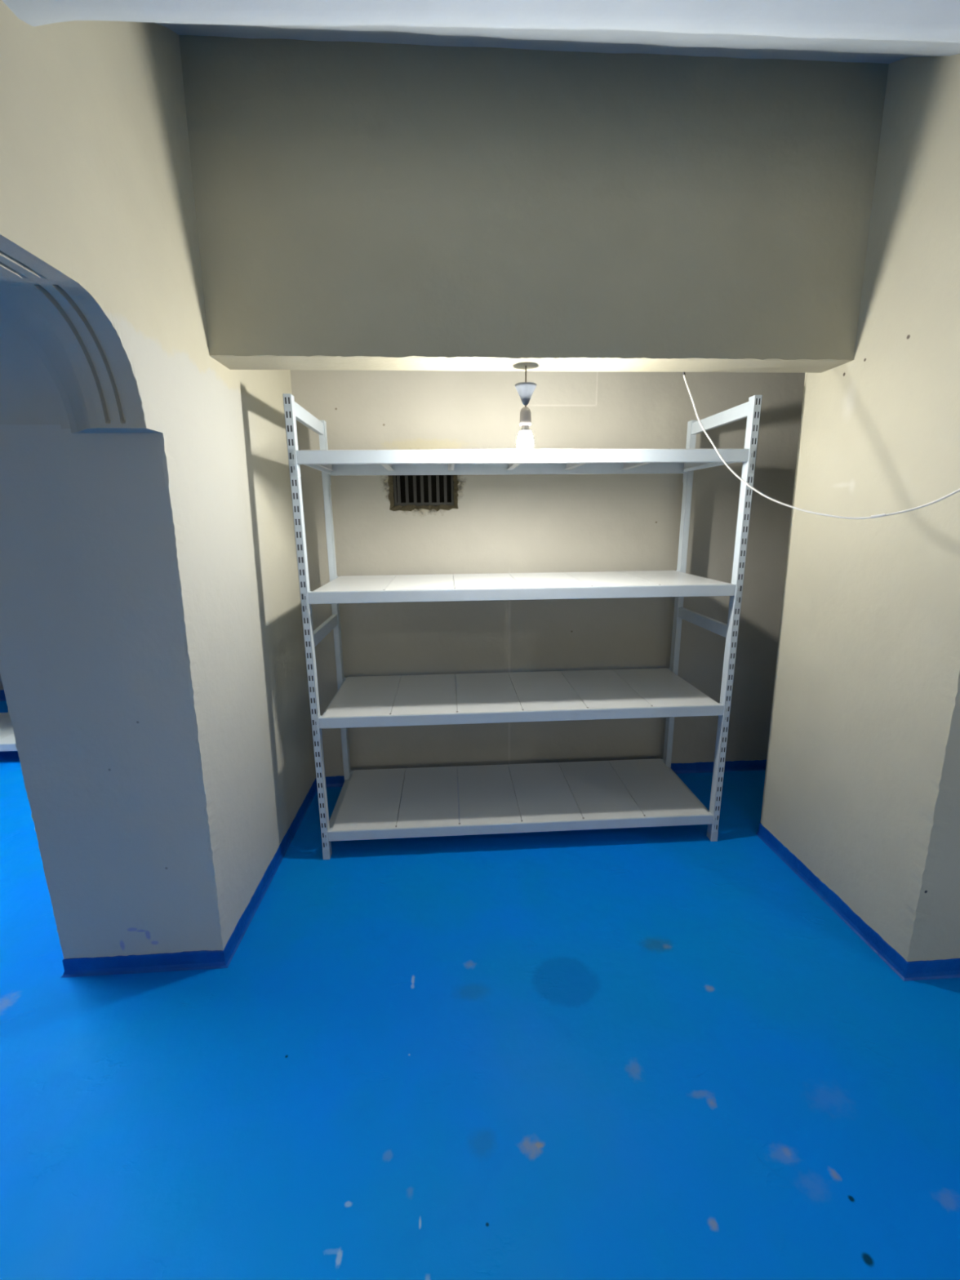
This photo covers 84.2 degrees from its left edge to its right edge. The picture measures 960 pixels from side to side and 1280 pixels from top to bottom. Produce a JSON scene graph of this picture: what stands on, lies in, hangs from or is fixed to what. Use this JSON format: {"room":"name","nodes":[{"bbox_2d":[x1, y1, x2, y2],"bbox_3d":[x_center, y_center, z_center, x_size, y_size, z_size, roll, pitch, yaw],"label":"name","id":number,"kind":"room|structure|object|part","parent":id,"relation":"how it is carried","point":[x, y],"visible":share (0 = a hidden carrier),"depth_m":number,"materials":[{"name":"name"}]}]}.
{"room":"storage room","nodes":[
{"label":"storage room","id":0,"kind":"room"},
{"bbox_2d":[0,674,4,689],"bbox_3d":[-3.817,-0.971,4.428,4.350,3.050,0.100,-1,13,-3],"label":"wall","id":1,"kind":"structure","parent":0,"point":[1,682],"depth_m":4.67,"materials":[{"name":"paint"}]},
{"bbox_2d":[0,689,6,701],"bbox_3d":[-3.799,0.475,4.710,4.350,0.104,0.024,-1,13,-3],"label":"baseboard","id":2,"kind":"structure","parent":1,"relation":"attached to","point":[2,698],"depth_m":4.69,"materials":[{"name":"blue paint"}]},
{"bbox_2d":[0,0,315,959],"bbox_3d":[-1.044,0.066,-0.067,0.622,3.000,5.950,-1,13,-3],"label":"wall","id":3,"kind":"structure","parent":0,"point":[96,184],"depth_m":1.60,"materials":[{"name":"beige paint"}]},
{"bbox_2d":[0,234,222,959],"bbox_3d":[-1.100,0.384,0.657,0.574,2.055,2.022,-1,13,-3],"label":"trim","id":4,"kind":"structure","parent":3,"relation":"attached to","point":[95,672],"depth_m":1.60,"materials":[{"name":"beige paint"}]},
{"bbox_2d":[60,778,317,977],"bbox_3d":[-1.202,0.972,2.526,0.587,0.067,1.394,-1,13,-3],"label":"baseboard","id":5,"kind":"structure","parent":3,"relation":"attached to","point":[202,959],"depth_m":1.87,"materials":[{"name":"blue paint"}]},
{"bbox_2d":[0,701,959,1279],"bbox_3d":[-0.645,1.309,1.196,10.000,0.001,7.800,-1,13,-3],"label":"floor","id":6,"kind":"structure","parent":0,"point":[642,1053],"depth_m":1.50,"materials":[{"name":"blue paint"}]},
{"bbox_2d":[0,712,17,751],"bbox_3d":[-3.758,-0.216,3.490,1.877,2.000,0.615,-1,13,-3],"label":"storage rack","id":7,"kind":"object","parent":6,"relation":"on","point":[7,740],"visible":0.02,"depth_m":3.57,"materials":[{"name":"grey metal"}]},
{"bbox_3d":[-3.613,0.630,3.696,0.291,0.033,0.603,-1,13,-3],"label":"shelf panel","id":8,"kind":"part","parent":7,"relation":"part of","materials":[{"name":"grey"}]},
{"bbox_3d":[-3.320,0.623,3.712,0.293,0.033,0.603,-1,13,-3],"label":"shelf panel","id":9,"kind":"part","parent":7,"relation":"part of","materials":[{"name":"grey"}]},
{"bbox_3d":[-3.016,0.616,3.730,0.312,0.033,0.603,-1,13,-3],"label":"shelf panel","id":10,"kind":"part","parent":7,"relation":"part of","materials":[{"name":"grey"}]},
{"bbox_3d":[-3.731,0.709,3.409,1.812,0.050,0.031,-1,13,-3],"label":"shelf rail","id":11,"kind":"part","parent":7,"relation":"part of","materials":[{"name":"white metal"}]},
{"bbox_2d":[282,393,762,859],"bbox_3d":[0.181,-0.048,2.586,1.877,2.000,0.615,-1,13,-3],"label":"storage rack","id":12,"kind":"object","parent":6,"relation":"on","point":[526,797],"visible":0.98,"depth_m":2.52,"materials":[{"name":"white metal"}]},
{"bbox_3d":[-0.724,-0.775,2.360,0.013,0.033,0.541,-1,13,-3],"label":"rail","id":13,"kind":"part","parent":12,"relation":"part of","materials":[{"name":"white metal"}]},
{"bbox_3d":[-0.712,0.298,2.609,0.013,0.033,0.541,-1,13,-3],"label":"rail","id":14,"kind":"part","parent":12,"relation":"part of","materials":[{"name":"white metal"}]},
{"bbox_3d":[-0.707,0.837,2.733,0.013,0.033,0.541,-1,13,-3],"label":"rail","id":15,"kind":"part","parent":12,"relation":"part of","materials":[{"name":"white metal"}]},
{"bbox_3d":[-0.570,-0.792,2.367,0.291,0.033,0.603,-1,13,-3],"label":"shelf panel","id":16,"kind":"part","parent":12,"relation":"part of","materials":[{"name":"grey metal"}]},
{"bbox_3d":[-0.564,-0.254,2.492,0.291,0.033,0.603,-1,13,-3],"label":"shelf panel","id":17,"kind":"part","parent":12,"relation":"part of","materials":[{"name":"grey metal"}]},
{"bbox_3d":[-0.558,0.281,2.616,0.291,0.033,0.603,-1,13,-3],"label":"shelf panel","id":18,"kind":"part","parent":12,"relation":"part of","materials":[{"name":"grey metal"}]},
{"bbox_3d":[-0.552,0.819,2.740,0.291,0.033,0.603,-1,13,-3],"label":"shelf panel","id":19,"kind":"part","parent":12,"relation":"part of","materials":[{"name":"grey metal"}]},
{"bbox_3d":[-0.277,-0.799,2.384,0.292,0.033,0.603,-1,13,-3],"label":"shelf panel","id":20,"kind":"part","parent":12,"relation":"part of","materials":[{"name":"grey metal"}]},
{"bbox_3d":[-0.271,-0.261,2.509,0.292,0.033,0.603,-1,13,-3],"label":"shelf panel","id":21,"kind":"part","parent":12,"relation":"part of","materials":[{"name":"grey metal"}]},
{"bbox_3d":[-0.265,0.274,2.632,0.292,0.033,0.603,-1,13,-3],"label":"shelf panel","id":22,"kind":"part","parent":12,"relation":"part of","materials":[{"name":"grey metal"}]},
{"bbox_3d":[-0.260,0.812,2.757,0.292,0.033,0.603,-1,13,-3],"label":"shelf panel","id":23,"kind":"part","parent":12,"relation":"part of","materials":[{"name":"grey metal"}]},
{"bbox_3d":[0.016,-0.806,2.401,0.291,0.033,0.603,-1,13,-3],"label":"shelf panel","id":24,"kind":"part","parent":12,"relation":"part of","materials":[{"name":"grey metal"}]},
{"bbox_3d":[0.022,-0.268,2.526,0.291,0.033,0.603,-1,13,-3],"label":"shelf panel","id":25,"kind":"part","parent":12,"relation":"part of","materials":[{"name":"grey metal"}]},
{"bbox_3d":[0.028,0.267,2.649,0.291,0.033,0.603,-1,13,-3],"label":"shelf panel","id":26,"kind":"part","parent":12,"relation":"part of","materials":[{"name":"grey metal"}]},
{"bbox_3d":[0.033,0.805,2.774,0.291,0.033,0.603,-1,13,-3],"label":"shelf panel","id":27,"kind":"part","parent":12,"relation":"part of","materials":[{"name":"grey metal"}]},
{"bbox_3d":[0.172,0.747,3.065,1.812,0.050,0.031,-1,13,-3],"label":"shelf rail","id":28,"kind":"part","parent":12,"relation":"part of","materials":[{"name":"white metal"}]},
{"bbox_3d":[0.155,-0.864,2.692,1.812,0.050,0.031,-1,13,-3],"label":"shelf rail","id":29,"kind":"part","parent":12,"relation":"part of","materials":[{"name":"white metal"}]},
{"bbox_3d":[0.208,0.877,2.504,1.812,0.050,0.031,-1,13,-3],"label":"shelf rail","id":30,"kind":"part","parent":12,"relation":"part of","materials":[{"name":"white metal"}]},
{"bbox_3d":[0.202,0.338,2.379,1.812,0.050,0.031,-1,13,-3],"label":"shelf rail","id":31,"kind":"part","parent":12,"relation":"part of","materials":[{"name":"white metal"}]},
{"bbox_3d":[0.197,-0.197,2.256,1.812,0.050,0.031,-1,13,-3],"label":"shelf rail","id":32,"kind":"part","parent":12,"relation":"part of","materials":[{"name":"white metal"}]},
{"bbox_3d":[0.191,-0.735,2.131,1.812,0.050,0.031,-1,13,-3],"label":"shelf rail","id":33,"kind":"part","parent":12,"relation":"part of","materials":[{"name":"white metal"}]},
{"bbox_3d":[0.326,0.798,2.791,0.291,0.033,0.603,-1,13,-3],"label":"shelf panel","id":34,"kind":"part","parent":12,"relation":"part of","materials":[{"name":"grey metal"}]},
{"bbox_3d":[0.320,0.260,2.666,0.291,0.033,0.603,-1,13,-3],"label":"shelf panel","id":35,"kind":"part","parent":12,"relation":"part of","materials":[{"name":"grey metal"}]},
{"bbox_3d":[0.315,-0.275,2.542,0.291,0.033,0.603,-1,13,-3],"label":"shelf panel","id":36,"kind":"part","parent":12,"relation":"part of","materials":[{"name":"grey metal"}]},
{"bbox_3d":[0.309,-0.814,2.418,0.291,0.033,0.603,-1,13,-3],"label":"shelf panel","id":37,"kind":"part","parent":12,"relation":"part of","materials":[{"name":"grey metal"}]},
{"bbox_3d":[0.619,0.791,2.808,0.293,0.033,0.603,-1,13,-3],"label":"shelf panel","id":38,"kind":"part","parent":12,"relation":"part of","materials":[{"name":"grey metal"}]},
{"bbox_3d":[0.614,0.253,2.683,0.293,0.033,0.603,-1,13,-3],"label":"shelf panel","id":39,"kind":"part","parent":12,"relation":"part of","materials":[{"name":"grey metal"}]},
{"bbox_3d":[0.602,-0.821,2.435,0.293,0.033,0.603,-1,13,-3],"label":"shelf panel","id":40,"kind":"part","parent":12,"relation":"part of","materials":[{"name":"grey metal"}]},
{"bbox_3d":[0.608,-0.282,2.559,0.293,0.033,0.603,-1,13,-3],"label":"shelf panel","id":41,"kind":"part","parent":12,"relation":"part of","materials":[{"name":"grey metal"}]},
{"bbox_3d":[0.923,0.784,2.825,0.312,0.033,0.603,-1,13,-3],"label":"shelf panel","id":42,"kind":"part","parent":12,"relation":"part of","materials":[{"name":"grey metal"}]},
{"bbox_3d":[0.917,0.245,2.701,0.312,0.033,0.603,-1,13,-3],"label":"shelf panel","id":43,"kind":"part","parent":12,"relation":"part of","materials":[{"name":"grey metal"}]},
{"bbox_3d":[0.912,-0.289,2.577,0.312,0.033,0.603,-1,13,-3],"label":"shelf panel","id":44,"kind":"part","parent":12,"relation":"part of","materials":[{"name":"grey metal"}]},
{"bbox_3d":[0.906,-0.828,2.453,0.312,0.033,0.603,-1,13,-3],"label":"shelf panel","id":45,"kind":"part","parent":12,"relation":"part of","materials":[{"name":"grey metal"}]},
{"bbox_3d":[1.068,-0.818,2.464,0.013,0.033,0.541,-1,13,-3],"label":"rail","id":46,"kind":"part","parent":12,"relation":"part of","materials":[{"name":"white metal"}]},
{"bbox_2d":[1,0,959,63],"bbox_3d":[1.584,-1.057,-0.648,5.850,0.497,5.000,-1,13,-3],"label":"ceiling","id":47,"kind":"structure","parent":0,"point":[856,31],"depth_m":1.02,"materials":[{"name":"paint"}]},
{"bbox_2d":[178,35,888,373],"bbox_3d":[0.634,-1.453,1.838,3.240,0.933,0.180,-1,13,-3],"label":"beam","id":48,"kind":"structure","parent":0,"point":[360,206],"depth_m":1.73,"materials":[{"name":"paint"}]},
{"bbox_2d":[514,365,537,457],"bbox_3d":[0.167,-0.838,1.956,0.081,0.318,0.081,-1,13,-3],"label":"pendant light","id":49,"kind":"object","parent":48,"relation":"hanging from","point":[525,389],"visible":1,"depth_m":1.95,"materials":[{"name":"white glass"}]},
{"bbox_3d":[0.168,-0.728,1.981,0.060,0.092,0.060,-1,13,-3],"label":"bulb","id":50,"kind":"part","parent":49,"relation":"part of","materials":[{"name":"white glass"}]},
{"bbox_3d":[0.167,-0.919,1.937,0.006,0.151,0.006,-1,13,-3],"label":"cord","id":51,"kind":"part","parent":49,"relation":"part of","materials":[{"name":"white plastic"}]},
{"bbox_2d":[682,372,959,519],"bbox_3d":[1.098,-0.798,1.405,0.083,0.935,1.481,-7,15,-27],"label":"cable","id":52,"kind":"object","parent":48,"relation":"hanging from","point":[683,373],"visible":0.94,"depth_m":1.68,"materials":[{"name":"white plastic"}]},
{"bbox_2d":[289,369,804,776],"bbox_3d":[0.586,-0.644,2.926,3.350,3.000,0.090,-1,13,-3],"label":"wall","id":53,"kind":"structure","parent":0,"point":[500,523],"depth_m":2.90,"materials":[{"name":"paint"}]},
{"bbox_2d":[393,475,453,506],"bbox_3d":[-0.300,-0.834,2.822,0.316,0.235,0.022,-1,13,-3],"label":"air vent","id":54,"kind":"object","parent":53,"relation":"in","point":[396,484],"visible":0.59,"depth_m":2.82,"materials":[{"name":"grey metal"}]},
{"bbox_2d":[325,759,766,787],"bbox_3d":[0.608,0.794,3.212,3.141,0.067,0.024,-1,13,-3],"label":"baseboard","id":55,"kind":"structure","parent":53,"relation":"attached to","point":[756,765],"depth_m":3.25,"materials":[{"name":"blue paint"}]},
{"bbox_2d":[760,53,959,961],"bbox_3d":[1.776,-0.419,1.901,0.904,3.000,0.852,-1,13,-3],"label":"wall","id":56,"kind":"structure","parent":0,"point":[862,781],"depth_m":1.79,"materials":[{"name":"beige paint"}]},
{"bbox_3d":[3.006,-0.042,0.216,2.960,3.000,6.050,-1,13,-3],"label":"wall","id":57,"kind":"structure","parent":0,"visible":0},
{"bbox_2d":[755,822,959,981],"bbox_3d":[2.886,0.982,2.296,3.008,0.068,0.878,-1,13,-3],"label":"baseboard","id":58,"kind":"structure","parent":57,"relation":"attached to","point":[940,968],"depth_m":1.97,"materials":[{"name":"blue paint"}]}
]}

